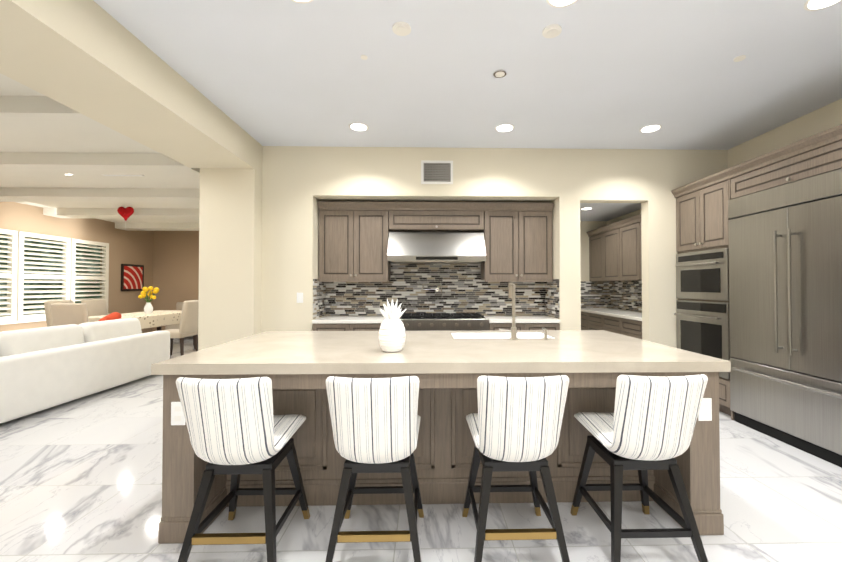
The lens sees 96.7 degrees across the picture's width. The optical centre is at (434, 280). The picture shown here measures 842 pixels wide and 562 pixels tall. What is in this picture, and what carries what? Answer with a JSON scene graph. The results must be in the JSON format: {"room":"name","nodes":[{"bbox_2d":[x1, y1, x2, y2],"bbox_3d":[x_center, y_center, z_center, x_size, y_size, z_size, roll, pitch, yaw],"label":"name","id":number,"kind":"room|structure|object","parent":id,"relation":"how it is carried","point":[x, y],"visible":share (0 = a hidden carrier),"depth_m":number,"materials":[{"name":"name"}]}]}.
{"room":"kitchen","nodes":[
{"label":"kitchen","id":0,"kind":"room"},
{"bbox_2d":[0,202,153,332],"bbox_3d":[-7.259,-0.116,3.852,0.150,2.970,12.050,0,-1,-1],"label":"wall","id":1,"kind":"structure","parent":0,"point":[130,247],"depth_m":8.38,"materials":[{"name":"brown paint"}]},
{"bbox_2d":[0,229,109,324],"bbox_3d":[-7.249,-0.061,6.932,0.110,1.595,2.830,0,-1,-1],"label":"window shutters","id":2,"kind":"object","parent":1,"relation":"attached to","point":[15,275],"visible":0.85,"depth_m":6.92,"materials":[{"name":"beige paint"}]},
{"bbox_2d":[121,264,143,290],"bbox_3d":[-7.282,-0.080,9.043,0.036,0.640,0.670,0,-1,-1],"label":"picture","id":3,"kind":"object","parent":1,"relation":"attached to","point":[132,277],"visible":0.96,"depth_m":9.01,"materials":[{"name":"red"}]},
{"bbox_2d":[0,73,199,222],"bbox_3d":[-5.034,-1.450,3.921,4.600,0.100,12.050,0,-1,-1],"label":"ceiling","id":4,"kind":"structure","parent":0,"point":[72,142],"depth_m":4.96,"materials":[{"name":"beige paint"}]},
{"bbox_2d":[117,206,133,229],"bbox_3d":[-5.549,-1.126,6.731,0.288,0.430,0.073,0,-1,-1],"label":"balloon","id":5,"kind":"object","parent":4,"relation":"hanging from","point":[126,213],"visible":1,"depth_m":6.70,"materials":[{"name":"red plastic"}]},
{"bbox_2d":[153,231,198,330],"bbox_3d":[-5.116,-0.033,9.862,4.710,2.970,0.130,0,-1,-1],"label":"wall","id":6,"kind":"structure","parent":0,"point":[175,267],"depth_m":9.76,"materials":[{"name":"brown paint"}]},
{"bbox_2d":[0,337,841,561],"bbox_3d":[-1.787,1.402,4.031,11.600,0.060,12.300,0,-1,-1],"label":"floor","id":7,"kind":"structure","parent":0,"point":[80,479],"depth_m":2.16,"materials":[{"name":"stone"}]},
{"bbox_2d":[44,300,73,326],"bbox_3d":[-6.622,0.883,6.879,0.638,1.056,0.500,0,-1,-1],"label":"dining chair","id":8,"kind":"object","parent":7,"relation":"on","point":[47,304],"visible":0.27,"depth_m":6.64,"materials":[{"name":"beige fabric"}]},
{"bbox_2d":[50,303,88,325],"bbox_3d":[-5.582,0.871,5.974,0.500,1.056,0.638,0,-1,-1],"label":"dining chair","id":9,"kind":"object","parent":7,"relation":"on","point":[68,313],"visible":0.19,"depth_m":5.68,"materials":[{"name":"beige fabric"}]},
{"bbox_2d":[0,312,169,423],"bbox_3d":[-4.500,0.901,4.126,1.020,0.944,3.208,0,-1,-1],"label":"sofa","id":10,"kind":"object","parent":7,"relation":"on","point":[42,368],"visible":0.9,"depth_m":4.19,"materials":[{"name":"white fabric"}]},
{"bbox_2d":[81,299,107,316],"bbox_3d":[-6.638,0.893,7.598,0.638,1.056,0.500,0,-1,-1],"label":"dining chair","id":11,"kind":"object","parent":7,"relation":"on","point":[96,307],"visible":0.19,"depth_m":7.57,"materials":[{"name":"beige fabric"}]},
{"bbox_2d":[88,310,193,345],"bbox_3d":[-5.691,1.031,7.448,0.980,0.775,1.930,0,-1,-1],"label":"dining table","id":12,"kind":"object","parent":7,"relation":"on","point":[158,319],"visible":0.27,"depth_m":7.14,"materials":[{"name":"beige stone"}]},
{"bbox_2d":[138,286,158,313],"bbox_3d":[-5.599,0.372,7.346,0.364,0.539,0.233,0,-1,-1],"label":"flower vase","id":13,"kind":"object","parent":12,"relation":"on","point":[148,308],"visible":1,"depth_m":7.33,"materials":[{"name":"white ceramic"}]},
{"bbox_2d":[162,300,198,355],"bbox_3d":[-4.725,0.883,6.922,0.638,1.056,0.500,0,-1,-1],"label":"dining chair","id":14,"kind":"object","parent":7,"relation":"on","point":[188,327],"visible":0.65,"depth_m":6.80,"materials":[{"name":"beige fabric"}]},
{"bbox_2d":[165,302,197,334],"bbox_3d":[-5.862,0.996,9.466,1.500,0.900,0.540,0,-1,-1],"label":"dining chair","id":15,"kind":"object","parent":7,"relation":"on","point":[179,305],"visible":0.08,"depth_m":9.18,"materials":[{"name":"beige fabric"}]},
{"bbox_2d":[198,140,262,350],"bbox_3d":[-2.392,-0.071,7.089,0.610,2.970,5.800,0,-1,-1],"label":"pier","id":16,"kind":"object","parent":7,"relation":"on","point":[230,255],"visible":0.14,"depth_m":4.19,"materials":[{"name":"beige paint"}]},
{"bbox_2d":[176,377,309,561],"bbox_3d":[-0.927,0.882,1.869,0.451,0.919,0.576,0,-1,-1],"label":"stool","id":17,"kind":"object","parent":7,"relation":"on","point":[237,428],"visible":1,"depth_m":1.68,"materials":[{"name":"fabric"}]},
{"bbox_2d":[325,376,423,561],"bbox_3d":[-0.277,0.882,1.884,0.451,0.919,0.576,0,-1,-1],"label":"stool","id":18,"kind":"object","parent":7,"relation":"on","point":[375,422],"visible":1,"depth_m":1.67,"materials":[{"name":"fabric"}]},
{"bbox_2d":[312,313,559,330],"bbox_3d":[0.029,0.897,4.667,2.916,0.966,0.661,0,-1,-1],"label":"lower cabinet","id":19,"kind":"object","parent":7,"relation":"on","point":[443,321],"depth_m":4.40,"materials":[{"name":"beige stone"}]},
{"bbox_2d":[155,374,723,543],"bbox_3d":[0.046,0.920,2.623,2.944,0.864,1.352,0,-1,-1],"label":"kitchen island","id":20,"kind":"object","parent":7,"relation":"on","point":[443,453],"depth_m":2.25,"materials":[{"name":"brown wood"}]},
{"bbox_2d":[151,330,730,373],"bbox_3d":[0.046,0.460,2.636,3.000,0.055,1.400,0,-1,-1],"label":"island countertop","id":21,"kind":"structure","parent":20,"relation":"on","point":[473,351],"depth_m":2.14,"materials":[{"name":"beige stone"}]},
{"bbox_2d":[379,299,405,351],"bbox_3d":[-0.254,0.268,2.291,0.168,0.318,0.169,0,-1,-1],"label":"pineapple figurine","id":22,"kind":"object","parent":21,"relation":"on","point":[392,335],"visible":1,"depth_m":2.24,"materials":[{"name":"white ceramic"}]},
{"bbox_2d":[499,282,547,339],"bbox_3d":[0.665,0.223,2.872,0.371,0.425,0.228,0,-1,-1],"label":"faucet","id":23,"kind":"object","parent":21,"relation":"on","point":[511,294],"visible":1,"depth_m":2.78,"materials":[{"name":"silver metal"}]},
{"bbox_2d":[462,375,569,561],"bbox_3d":[0.393,0.883,1.900,0.451,0.919,0.576,0,-1,-1],"label":"stool","id":24,"kind":"object","parent":7,"relation":"on","point":[514,423],"visible":1,"depth_m":1.69,"materials":[{"name":"fabric"}]},
{"bbox_2d":[581,312,584,329],"bbox_3d":[2.856,0.965,6.492,0.596,0.880,0.594,0,-1,-1],"label":"base cabinet","id":25,"kind":"object","parent":7,"relation":"on","point":[582,313],"depth_m":6.45,"materials":[{"name":"beige wood"}]},
{"bbox_2d":[585,312,600,329],"bbox_3d":[2.868,0.959,5.990,0.596,0.880,0.656,0,-1,-1],"label":"base cabinet","id":26,"kind":"object","parent":7,"relation":"on","point":[592,321],"depth_m":6.07,"materials":[{"name":"beige wood"}]},
{"bbox_2d":[601,316,616,332],"bbox_3d":[2.880,0.951,5.459,0.596,0.880,0.656,0,-1,-1],"label":"base cabinet","id":27,"kind":"object","parent":7,"relation":"on","point":[608,323],"depth_m":5.51,"materials":[{"name":"beige wood"}]},
{"bbox_2d":[617,316,641,338],"bbox_3d":[2.891,0.944,4.957,0.596,0.880,0.595,0,-1,-1],"label":"base cabinet","id":28,"kind":"object","parent":7,"relation":"on","point":[624,322],"depth_m":4.95,"materials":[{"name":"beige wood"}]},
{"bbox_2d":[581,308,641,319],"bbox_3d":[2.864,0.495,5.731,0.616,0.040,2.130,0,-1,-1],"label":"countertop","id":29,"kind":"structure","parent":28,"relation":"on","point":[624,315],"depth_m":5.63,"materials":[{"name":"white stone"}]},
{"bbox_2d":[570,374,707,561],"bbox_3d":[1.022,0.883,1.914,0.451,0.919,0.576,0,-1,-1],"label":"stool","id":30,"kind":"object","parent":7,"relation":"on","point":[649,423],"visible":1,"depth_m":1.72,"materials":[{"name":"fabric"}]},
{"bbox_2d":[675,168,734,419],"bbox_3d":[3.246,0.138,4.105,0.646,2.470,0.810,0,-1,-1],"label":"tall cabinet","id":31,"kind":"object","parent":7,"relation":"on","point":[702,218],"depth_m":4.01,"materials":[{"name":"beige wood"}]},
{"bbox_2d":[674,248,729,378],"bbox_3d":[2.893,0.328,4.104,0.096,1.310,0.766,0,-1,-1],"label":"wall oven","id":32,"kind":"object","parent":31,"relation":"in","point":[703,327],"visible":0.9,"depth_m":4.03,"materials":[{"name":"silver metal"}]},
{"bbox_2d":[728,168,841,467],"bbox_3d":[3.220,0.276,3.084,0.744,2.166,1.222,0,-1,-1],"label":"fridge","id":33,"kind":"object","parent":7,"relation":"on","point":[785,281],"visible":0.98,"depth_m":3.05,"materials":[{"name":"silver metal"}]},
{"bbox_2d":[93,0,841,149],"bbox_3d":[0.545,-1.682,1.626,6.450,0.100,7.200,0,-1,-1],"label":"ceiling","id":34,"kind":"structure","parent":0,"point":[606,74],"depth_m":2.83,"materials":[{"name":"white paint"}]},
{"bbox_2d":[0,0,254,168],"bbox_3d":[-2.310,-1.473,1.158,0.720,0.330,6.100,0,-1,-1],"label":"beam","id":35,"kind":"structure","parent":34,"relation":"attached to","point":[93,60],"depth_m":2.52,"materials":[{"name":"beige paint"}]},
{"bbox_2d":[291,0,312,3],"bbox_3d":[-0.761,-1.622,2.086,0.200,0.006,0.200,0,-1,-1],"label":"recessed light","id":36,"kind":"object","parent":34,"relation":"in","point":[303,1],"visible":1,"depth_m":2.17,"materials":[{"name":"white paint"}]},
{"bbox_2d":[349,123,368,130],"bbox_3d":[-0.782,-1.598,3.885,0.200,0.006,0.200,0,-1,-1],"label":"recessed light","id":37,"kind":"object","parent":34,"relation":"in","point":[358,126],"visible":1,"depth_m":3.88,"materials":[{"name":"white paint"}]},
{"bbox_2d":[392,21,410,35],"bbox_3d":[-0.208,-1.613,2.381,0.116,0.016,0.130,0,-1,-1],"label":"ceiling detector","id":38,"kind":"object","parent":34,"relation":"attached to","point":[400,28],"depth_m":2.38,"materials":[{"name":"white paint"}]},
{"bbox_2d":[493,69,505,77],"bbox_3d":[0.506,-1.606,2.884,0.098,0.016,0.109,0,-1,-1],"label":"ceiling detector","id":39,"kind":"object","parent":34,"relation":"attached to","point":[500,73],"depth_m":2.89,"materials":[{"name":"white paint"}]},
{"bbox_2d":[495,124,513,131],"bbox_3d":[0.738,-1.597,3.910,0.200,0.006,0.200,0,-1,-1],"label":"recessed light","id":40,"kind":"object","parent":34,"relation":"in","point":[504,127],"visible":1,"depth_m":3.90,"materials":[{"name":"white paint"}]},
{"bbox_2d":[542,24,561,37],"bbox_3d":[0.757,-1.613,2.404,0.119,0.016,0.123,0,-1,-1],"label":"ceiling detector","id":41,"kind":"object","parent":34,"relation":"attached to","point":[553,30],"depth_m":2.41,"materials":[{"name":"white paint"}]},
{"bbox_2d":[546,0,577,7],"bbox_3d":[0.739,-1.622,2.120,0.200,0.006,0.200,0,-1,-1],"label":"recessed light","id":42,"kind":"object","parent":34,"relation":"in","point":[558,3],"visible":1,"depth_m":2.18,"materials":[{"name":"white paint"}]},
{"bbox_2d":[639,124,660,132],"bbox_3d":[2.268,-1.597,3.925,0.200,0.006,0.200,0,-1,-1],"label":"recessed light","id":43,"kind":"object","parent":34,"relation":"in","point":[650,128],"visible":1,"depth_m":3.91,"materials":[{"name":"white paint"}]},
{"bbox_2d":[733,55,745,61],"bbox_3d":[2.199,-1.609,2.693,0.075,0.016,0.071,0,-1,-1],"label":"ceiling detector","id":44,"kind":"object","parent":34,"relation":"attached to","point":[742,57],"depth_m":2.71,"materials":[{"name":"white paint"}]},
{"bbox_2d":[804,0,841,10],"bbox_3d":[2.258,-1.621,2.144,0.200,0.006,0.200,0,-1,-1],"label":"recessed light","id":45,"kind":"object","parent":34,"relation":"in","point":[812,5],"visible":1,"depth_m":2.19,"materials":[{"name":"white paint"}]},
{"bbox_2d":[261,146,727,347],"bbox_3d":[0.811,-0.091,5.687,5.730,2.970,2.450,0,-1,-1],"label":"wall","id":46,"kind":"structure","parent":0,"point":[299,183],"depth_m":4.48,"materials":[{"name":"beige paint"}]},
{"bbox_2d":[297,293,302,302],"bbox_3d":[-1.577,0.197,4.396,0.075,0.120,0.010,0,-1,-1],"label":"switch plate","id":47,"kind":"object","parent":46,"relation":"attached to","point":[299,297],"visible":1,"depth_m":4.39,"materials":[{"name":"white plastic"}]},
{"bbox_2d":[318,201,389,280],"bbox_3d":[-1.005,-0.495,4.818,0.855,0.955,0.350,0,-1,-1],"label":"upper cabinet","id":48,"kind":"object","parent":46,"relation":"attached to","point":[353,241],"depth_m":4.64,"materials":[{"name":"beige wood"}]},
{"bbox_2d":[313,263,558,318],"bbox_3d":[0.028,-0.091,4.743,2.938,1.095,0.559,0,-1,-1],"label":"tile backsplash","id":49,"kind":"structure","parent":46,"relation":"attached to","point":[466,288],"depth_m":5.01,"materials":[{"name":"tile"}]},
{"bbox_2d":[422,284,441,292],"bbox_3d":[-0.026,0.094,4.930,0.258,0.119,0.159,0,-1,-1],"label":"pot filler","id":50,"kind":"object","parent":49,"relation":"attached to","point":[436,289],"visible":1,"depth_m":4.91,"materials":[{"name":"silver metal"}]},
{"bbox_2d":[390,202,481,230],"bbox_3d":[0.026,-0.804,4.846,1.194,0.335,0.350,0,-1,-1],"label":"upper cabinet","id":51,"kind":"object","parent":46,"relation":"attached to","point":[404,216],"depth_m":4.67,"materials":[{"name":"brown wood"}]},
{"bbox_2d":[387,231,485,263],"bbox_3d":[0.028,-0.432,4.759,1.192,0.403,0.515,0,-1,-1],"label":"range hood","id":52,"kind":"object","parent":46,"relation":"attached to","point":[436,247],"visible":1,"depth_m":4.59,"materials":[{"name":"silver metal"}]},
{"bbox_2d":[421,160,452,183],"bbox_3d":[0.035,-1.293,4.449,0.380,0.280,0.019,0,-1,-1],"label":"air vent","id":53,"kind":"object","parent":46,"relation":"in","point":[436,172],"visible":1,"depth_m":4.44,"materials":[{"name":"white metal"}]},
{"bbox_2d":[481,202,553,280],"bbox_3d":[1.056,-0.494,4.866,0.855,0.955,0.350,0,-1,-1],"label":"upper cabinet","id":54,"kind":"object","parent":46,"relation":"attached to","point":[517,235],"depth_m":4.69,"materials":[{"name":"beige wood"}]},
{"bbox_2d":[580,221,606,281],"bbox_3d":[2.420,-0.074,6.874,1.440,2.970,0.150,0,-1,-1],"label":"wall","id":55,"kind":"structure","parent":0,"point":[586,226],"depth_m":6.81,"materials":[{"name":"beige paint"}]},
{"bbox_2d":[581,282,605,307],"bbox_3d":[2.410,0.247,6.789,1.410,0.475,0.006,0,-1,-1],"label":"backsplash","id":56,"kind":"structure","parent":55,"relation":"attached to","point":[593,294],"depth_m":6.80,"materials":[{"name":"tile"}]},
{"bbox_2d":[580,203,640,220],"bbox_3d":[2.451,-1.155,5.739,1.450,0.100,2.150,0,-1,-1],"label":"ceiling","id":57,"kind":"structure","parent":0,"point":[604,211],"depth_m":5.86,"materials":[{"name":"white paint"}]},
{"bbox_2d":[607,209,640,311],"bbox_3d":[3.234,-0.089,5.817,0.120,2.970,2.300,0,-1,-1],"label":"wall","id":58,"kind":"structure","parent":0,"point":[637,212],"depth_m":6.22,"materials":[{"name":"beige paint"}]},
{"bbox_2d":[586,214,641,281],"bbox_3d":[2.984,-0.455,5.746,0.376,0.900,2.130,0,-1,-1],"label":"pantry cabinets","id":59,"kind":"object","parent":58,"relation":"attached to","point":[615,251],"visible":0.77,"depth_m":5.82,"materials":[{"name":"beige wood"}]},
{"bbox_2d":[606,281,641,311],"bbox_3d":[3.170,0.233,5.740,0.009,0.475,2.138,0,-1,-1],"label":"backsplash","id":60,"kind":"structure","parent":58,"relation":"attached to","point":[625,295],"depth_m":6.21,"materials":[{"name":"tile"}]},
{"bbox_2d":[728,99,841,167],"bbox_3d":[3.706,-0.150,1.377,0.140,2.970,6.300,0,-1,-1],"label":"wall","id":61,"kind":"structure","parent":0,"point":[824,118],"depth_m":3.77,"materials":[{"name":"beige paint"}]},
{"bbox_2d":[731,124,841,198],"bbox_3d":[3.269,-0.962,3.102,0.646,0.298,1.222,0,-1,-1],"label":"upper cabinet","id":62,"kind":"object","parent":61,"relation":"attached to","point":[821,153],"depth_m":3.08,"materials":[{"name":"beige wood"}]},
{"label":"outside","id":63,"kind":"structure","parent":0,"visible":0},
{"bbox_2d":[0,234,100,316],"bbox_3d":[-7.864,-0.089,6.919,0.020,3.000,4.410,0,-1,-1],"label":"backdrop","id":64,"kind":"structure","parent":63,"point":[4,268],"depth_m":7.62,"materials":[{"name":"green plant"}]}
]}

